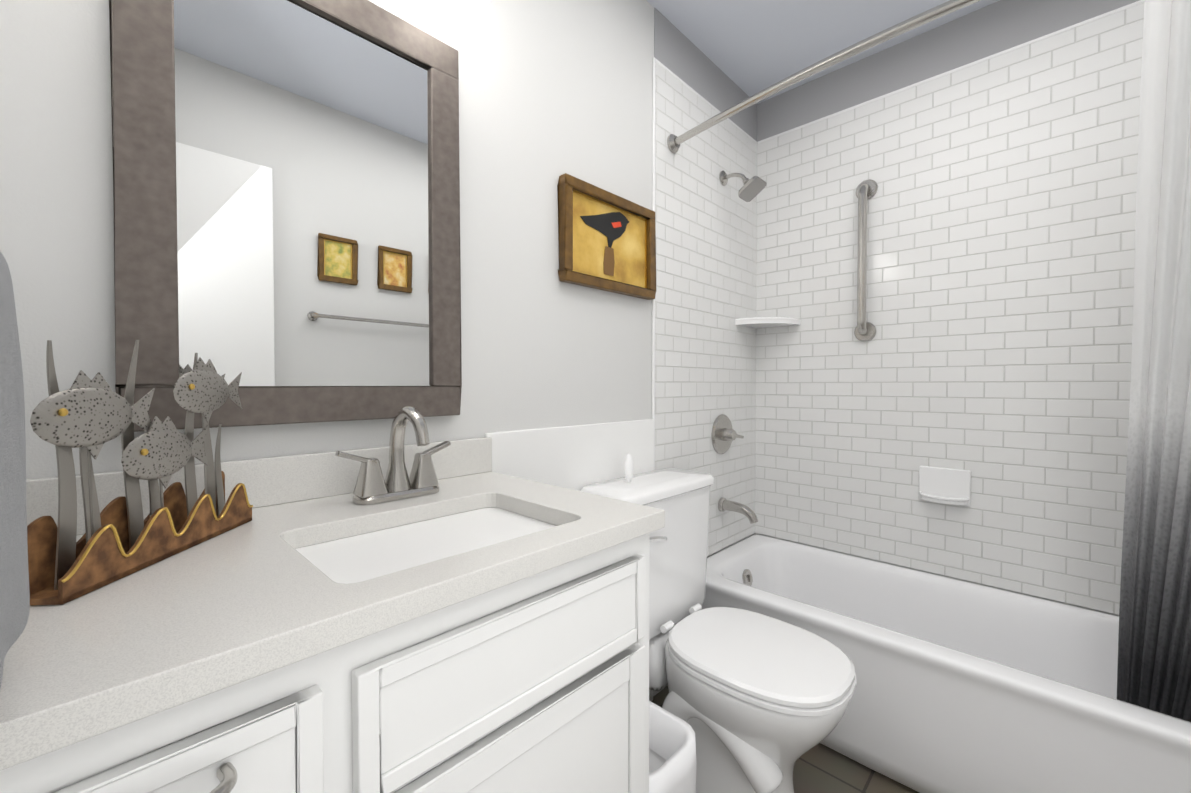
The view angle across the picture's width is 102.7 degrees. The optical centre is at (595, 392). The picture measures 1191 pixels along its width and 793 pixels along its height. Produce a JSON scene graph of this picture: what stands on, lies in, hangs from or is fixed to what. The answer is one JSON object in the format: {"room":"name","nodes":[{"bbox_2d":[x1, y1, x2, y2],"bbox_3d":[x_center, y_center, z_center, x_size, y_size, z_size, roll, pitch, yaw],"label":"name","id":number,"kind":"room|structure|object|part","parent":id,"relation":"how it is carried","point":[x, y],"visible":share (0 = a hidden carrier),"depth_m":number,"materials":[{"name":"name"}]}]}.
{"room":"bathroom","nodes":[
{"label":"bathroom","id":0,"kind":"room"},
{"bbox_2d":[0,0,115,478],"bbox_3d":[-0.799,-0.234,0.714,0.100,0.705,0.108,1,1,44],"label":"wall","id":1,"kind":"structure","parent":0,"point":[57,202],"depth_m":0.68,"materials":[{"name":"white paint"}]},
{"bbox_2d":[109,0,653,441],"bbox_3d":[-0.286,-0.615,1.217,0.134,1.451,1.342,1,1,44],"label":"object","id":2,"kind":"structure","parent":0,"point":[286,186],"depth_m":0.97,"materials":[{"name":"paint"}]},
{"bbox_3d":[-0.521,-0.363,0.909,0.020,0.707,0.432,1,1,44],"label":"glass","id":3,"kind":"part","parent":2,"relation":"part of","materials":[{"name":"white"}]},
{"bbox_2d":[485,419,653,700],"bbox_3d":[-0.036,0.596,1.441,0.012,1.000,0.685,1,1,44],"label":"wainscot","id":4,"kind":"structure","parent":2,"relation":"attached to","point":[577,457],"depth_m":1.40,"materials":[{"name":"white"}]},
{"bbox_2d":[557,173,655,299],"bbox_3d":[0.051,-0.470,1.498,0.030,0.300,0.428,1,1,44],"label":"framed picture","id":5,"kind":"object","parent":2,"relation":"attached to","point":[607,240],"visible":1,"depth_m":1.47},
{"bbox_3d":[0.043,-0.413,1.493,0.001,0.087,0.051,1,1,44],"label":"post","id":6,"kind":"part","parent":5,"relation":"part of","materials":[{"name":"brown"}]},
{"bbox_2d":[652,57,655,470],"bbox_3d":[0.204,-0.248,1.679,0.009,1.845,0.012,1,1,44],"label":"trim","id":7,"kind":"structure","parent":2,"relation":"attached to","point":[653,198],"depth_m":1.67,"materials":[{"name":"white ceramic"}]},
{"bbox_2d":[654,7,756,140],"bbox_3d":[0.484,-1.264,1.956,0.003,0.178,0.800,1,1,44],"label":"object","id":8,"kind":"structure","parent":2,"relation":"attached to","point":[680,55],"depth_m":1.87,"materials":[{"name":"grey paint"}]},
{"bbox_2d":[651,686,918,792],"bbox_3d":[0.519,1.154,0.940,1.720,0.100,2.475,1,1,44],"label":"floor","id":9,"kind":"structure","parent":0,"point":[820,768],"depth_m":1.37,"materials":[{"name":"tile"}]},
{"bbox_2d":[0,437,664,792],"bbox_3d":[-0.334,0.613,0.722,0.574,0.990,0.784,1,1,44],"label":"bathroom vanity","id":10,"kind":"object","parent":9,"relation":"on","point":[475,624],"visible":0.98,"depth_m":0.54,"materials":[{"name":"white"}]},
{"bbox_2d":[27,340,252,605],"bbox_3d":[-0.552,0.070,0.604,0.046,0.269,0.308,0,1,-5],"label":"fish sculpture","id":11,"kind":"object","parent":10,"relation":"on","point":[88,417],"visible":1,"depth_m":0.55,"materials":[{"name":"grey metal"}]},
{"bbox_3d":[-0.544,0.119,0.514,0.006,0.166,0.006,1,1,44],"label":"rod","id":12,"kind":"part","parent":11,"relation":"part of","materials":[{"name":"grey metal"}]},
{"bbox_3d":[-0.547,0.143,0.602,0.006,0.114,0.006,1,1,44],"label":"rod","id":13,"kind":"part","parent":11,"relation":"part of","materials":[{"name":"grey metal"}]},
{"bbox_3d":[-0.560,0.103,0.683,0.006,0.191,0.006,1,1,44],"label":"rod","id":14,"kind":"part","parent":11,"relation":"part of","materials":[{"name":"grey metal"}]},
{"bbox_3d":[-0.343,0.347,0.365,0.020,0.138,0.240,1,1,44],"label":"drawer","id":15,"kind":"part","parent":10,"relation":"part of","materials":[{"name":"white wood"}]},
{"bbox_3d":[-0.325,0.310,0.341,0.040,0.011,0.113,1,1,44],"label":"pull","id":16,"kind":"part","parent":10,"relation":"part of","materials":[{"name":"silver metal"}]},
{"bbox_2d":[26,437,491,535],"bbox_3d":[-0.534,0.157,0.906,0.019,0.085,0.784,1,1,44],"label":"backsplash","id":17,"kind":"structure","parent":10,"relation":"on","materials":[{"name":"stone"}]},
{"bbox_2d":[335,406,450,504],"bbox_3d":[-0.350,0.112,0.888,0.146,0.175,0.217,1,1,44],"label":"faucet","id":18,"kind":"object","parent":10,"relation":"on","point":[372,486],"visible":1,"depth_m":0.90,"materials":[{"name":"silver metal"}]},
{"bbox_3d":[-0.428,0.145,0.869,0.049,0.085,0.082,1,1,44],"label":"handle","id":19,"kind":"part","parent":18,"relation":"part of","materials":[{"name":"silver metal"}]},
{"bbox_3d":[-0.381,0.192,0.919,0.060,0.013,0.156,1,1,44],"label":"plate","id":20,"kind":"part","parent":18,"relation":"part of","materials":[{"name":"silver metal"}]},
{"bbox_3d":[-0.350,0.106,0.887,0.146,0.163,0.052,1,1,44],"label":"spout","id":21,"kind":"part","parent":18,"relation":"part of","materials":[{"name":"silver metal"}]},
{"bbox_3d":[-0.334,0.143,0.967,0.049,0.085,0.082,1,1,44],"label":"handle","id":22,"kind":"part","parent":18,"relation":"part of","materials":[{"name":"silver metal"}]},
{"bbox_3d":[-0.081,0.702,0.643,0.020,0.558,0.455,1,1,44],"label":"door","id":23,"kind":"part","parent":10,"relation":"part of","materials":[{"name":"white wood"}]},
{"bbox_2d":[649,701,695,792],"bbox_3d":[0.072,0.933,1.094,0.287,0.340,0.227,1,1,44],"label":"wastebasket","id":24,"kind":"object","parent":9,"relation":"on","point":[672,755],"visible":0.29,"depth_m":1.07,"materials":[{"name":"white plastic"}]},
{"bbox_2d":[580,454,855,792],"bbox_3d":[0.347,0.641,1.337,0.680,0.912,0.472,1,1,44],"label":"toilet","id":25,"kind":"object","parent":9,"relation":"on","point":[757,702],"visible":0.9,"depth_m":1.23,"materials":[{"name":"white ceramic"}]},
{"bbox_3d":[0.175,0.289,1.496,0.204,0.036,0.472,1,1,44],"label":"tank lid","id":26,"kind":"part","parent":25,"relation":"part of","materials":[{"name":"white ceramic"}]},
{"bbox_3d":[0.159,0.401,1.324,0.033,0.035,0.096,1,1,44],"label":"lever","id":27,"kind":"part","parent":25,"relation":"part of","materials":[{"name":"silver metal"}]},
{"bbox_3d":[0.174,0.505,1.500,0.186,0.395,0.452,1,1,44],"label":"tank","id":28,"kind":"part","parent":25,"relation":"part of","materials":[{"name":"white ceramic"}]},
{"bbox_3d":[0.415,0.903,1.275,0.480,0.392,0.364,1,1,44],"label":"bowl","id":29,"kind":"part","parent":25,"relation":"part of","materials":[{"name":"white ceramic"}]},
{"bbox_3d":[0.426,0.675,1.261,0.454,0.028,0.368,1,1,44],"label":"lid","id":30,"kind":"part","parent":25,"relation":"part of","materials":[{"name":"white plastic"}]},
{"bbox_3d":[0.427,0.697,1.261,0.458,0.017,0.372,1,1,44],"label":"seat","id":31,"kind":"part","parent":25,"relation":"part of","materials":[{"name":"white plastic"}]},
{"bbox_2d":[683,534,1190,792],"bbox_3d":[1.078,0.887,1.517,1.514,0.414,0.657,1,1,44],"label":"tub","id":32,"kind":"object","parent":9,"relation":"on","point":[964,687],"visible":0.71,"depth_m":1.34,"materials":[{"name":"white ceramic"}]},
{"bbox_2d":[646,0,999,103],"bbox_3d":[0.519,-1.385,0.897,1.720,0.100,2.475,1,1,44],"label":"ceiling","id":33,"kind":"structure","parent":0,"point":[749,48],"depth_m":1.76,"materials":[{"name":"white paint"}]},
{"bbox_2d":[754,533,1118,615],"bbox_3d":[1.378,-0.129,1.740,1.620,2.440,0.100,1,1,44],"label":"wall","id":34,"kind":"structure","parent":0,"point":[950,577],"depth_m":1.74,"materials":[{"name":"grey tile"}]},
{"bbox_2d":[655,62,756,555],"bbox_3d":[0.485,-0.247,1.972,0.008,1.833,0.800,1,1,44],"label":"wall tiles","id":35,"kind":"structure","parent":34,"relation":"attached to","point":[706,285],"depth_m":1.92,"materials":[{"name":"white tile"}]},
{"bbox_2d":[711,414,743,453],"bbox_3d":[0.558,0.176,2.007,0.058,0.170,0.171,1,1,44],"label":"tub valve","id":36,"kind":"object","parent":35,"relation":"attached to","point":[724,435],"visible":1,"depth_m":1.99,"materials":[{"name":"silver metal"}]},
{"bbox_2d":[718,497,757,523],"bbox_3d":[0.596,0.489,1.976,0.163,0.084,0.060,1,1,44],"label":"tub spout","id":37,"kind":"object","parent":35,"relation":"attached to","point":[724,504],"visible":1,"depth_m":1.97,"materials":[{"name":"silver metal"}]},
{"bbox_2d":[719,171,766,201],"bbox_3d":[0.600,-0.861,1.949,0.175,0.144,0.100,1,1,44],"label":"shower head","id":38,"kind":"object","parent":35,"relation":"attached to","point":[751,188],"visible":1,"depth_m":1.93},
{"bbox_3d":[0.579,-0.891,1.968,0.117,0.085,0.060,1,1,44],"label":"arm","id":39,"kind":"part","parent":38,"relation":"part of"},
{"bbox_2d":[656,59,757,143],"bbox_3d":[0.486,-1.169,1.956,0.009,0.012,0.800,1,1,44],"label":"trim","id":40,"kind":"structure","parent":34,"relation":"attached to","point":[696,93],"depth_m":1.87,"materials":[{"name":"white ceramic"}]},
{"bbox_2d":[735,317,800,328],"bbox_3d":[0.763,-0.315,2.105,0.207,0.028,0.207,1,1,44],"label":"corner shelf","id":41,"kind":"object","parent":34,"relation":"attached to","point":[759,322],"visible":1,"depth_m":2.07,"materials":[{"name":"white ceramic"}]},
{"bbox_2d":[757,0,1138,141],"bbox_3d":[1.308,-1.260,1.717,1.517,0.178,0.003,1,1,44],"label":"wall band","id":42,"kind":"object","parent":34,"relation":"attached to","point":[991,29],"visible":1,"depth_m":1.78,"materials":[{"name":"grey paint"}]},
{"bbox_2d":[755,2,1144,614],"bbox_3d":[1.308,-0.243,1.731,1.512,1.833,0.008,1,1,44],"label":"wall tiles","id":43,"kind":"structure","parent":34,"relation":"attached to","point":[994,355],"depth_m":1.70,"materials":[{"name":"white tile"}]},
{"bbox_2d":[854,179,877,341],"bbox_3d":[1.069,-0.532,1.900,0.080,0.650,0.071,1,1,44],"label":"grab bar","id":44,"kind":"object","parent":43,"relation":"attached to","point":[864,330],"visible":1,"depth_m":1.88,"materials":[{"name":"silver metal"}]},
{"bbox_2d":[919,466,970,506],"bbox_3d":[1.263,0.341,1.732,0.155,0.130,0.066,1,1,44],"label":"soap dish","id":45,"kind":"object","parent":43,"relation":"attached to","point":[945,485],"visible":1,"depth_m":1.74,"materials":[{"name":"white ceramic"}]},
{"bbox_2d":[919,492,969,504],"bbox_3d":[1.260,0.384,1.730,0.152,0.023,0.057,1,1,44],"label":"tray","id":46,"kind":"object","parent":45,"relation":"on","point":[955,498],"depth_m":1.72,"materials":[{"name":"white ceramic"}]},
{"bbox_2d":[758,0,1144,143],"bbox_3d":[1.307,-1.165,1.715,1.512,0.012,0.009,1,1,44],"label":"trim","id":47,"kind":"structure","parent":34,"relation":"attached to","point":[991,56],"depth_m":1.68,"materials":[{"name":"white ceramic"}]},
{"bbox_3d":[-0.268,-0.100,0.028,1.620,2.440,0.100,1,1,44],"label":"wall","id":48,"kind":"structure","parent":0,"visible":0},
{"bbox_2d":[0,251,29,689],"bbox_3d":[-0.409,-0.026,0.288,0.202,0.400,0.077,1,1,44],"label":"towel","id":49,"kind":"object","parent":48,"relation":"attached to","point":[14,595],"visible":1,"depth_m":0.31,"materials":[{"name":"grey fabric"}]}
]}

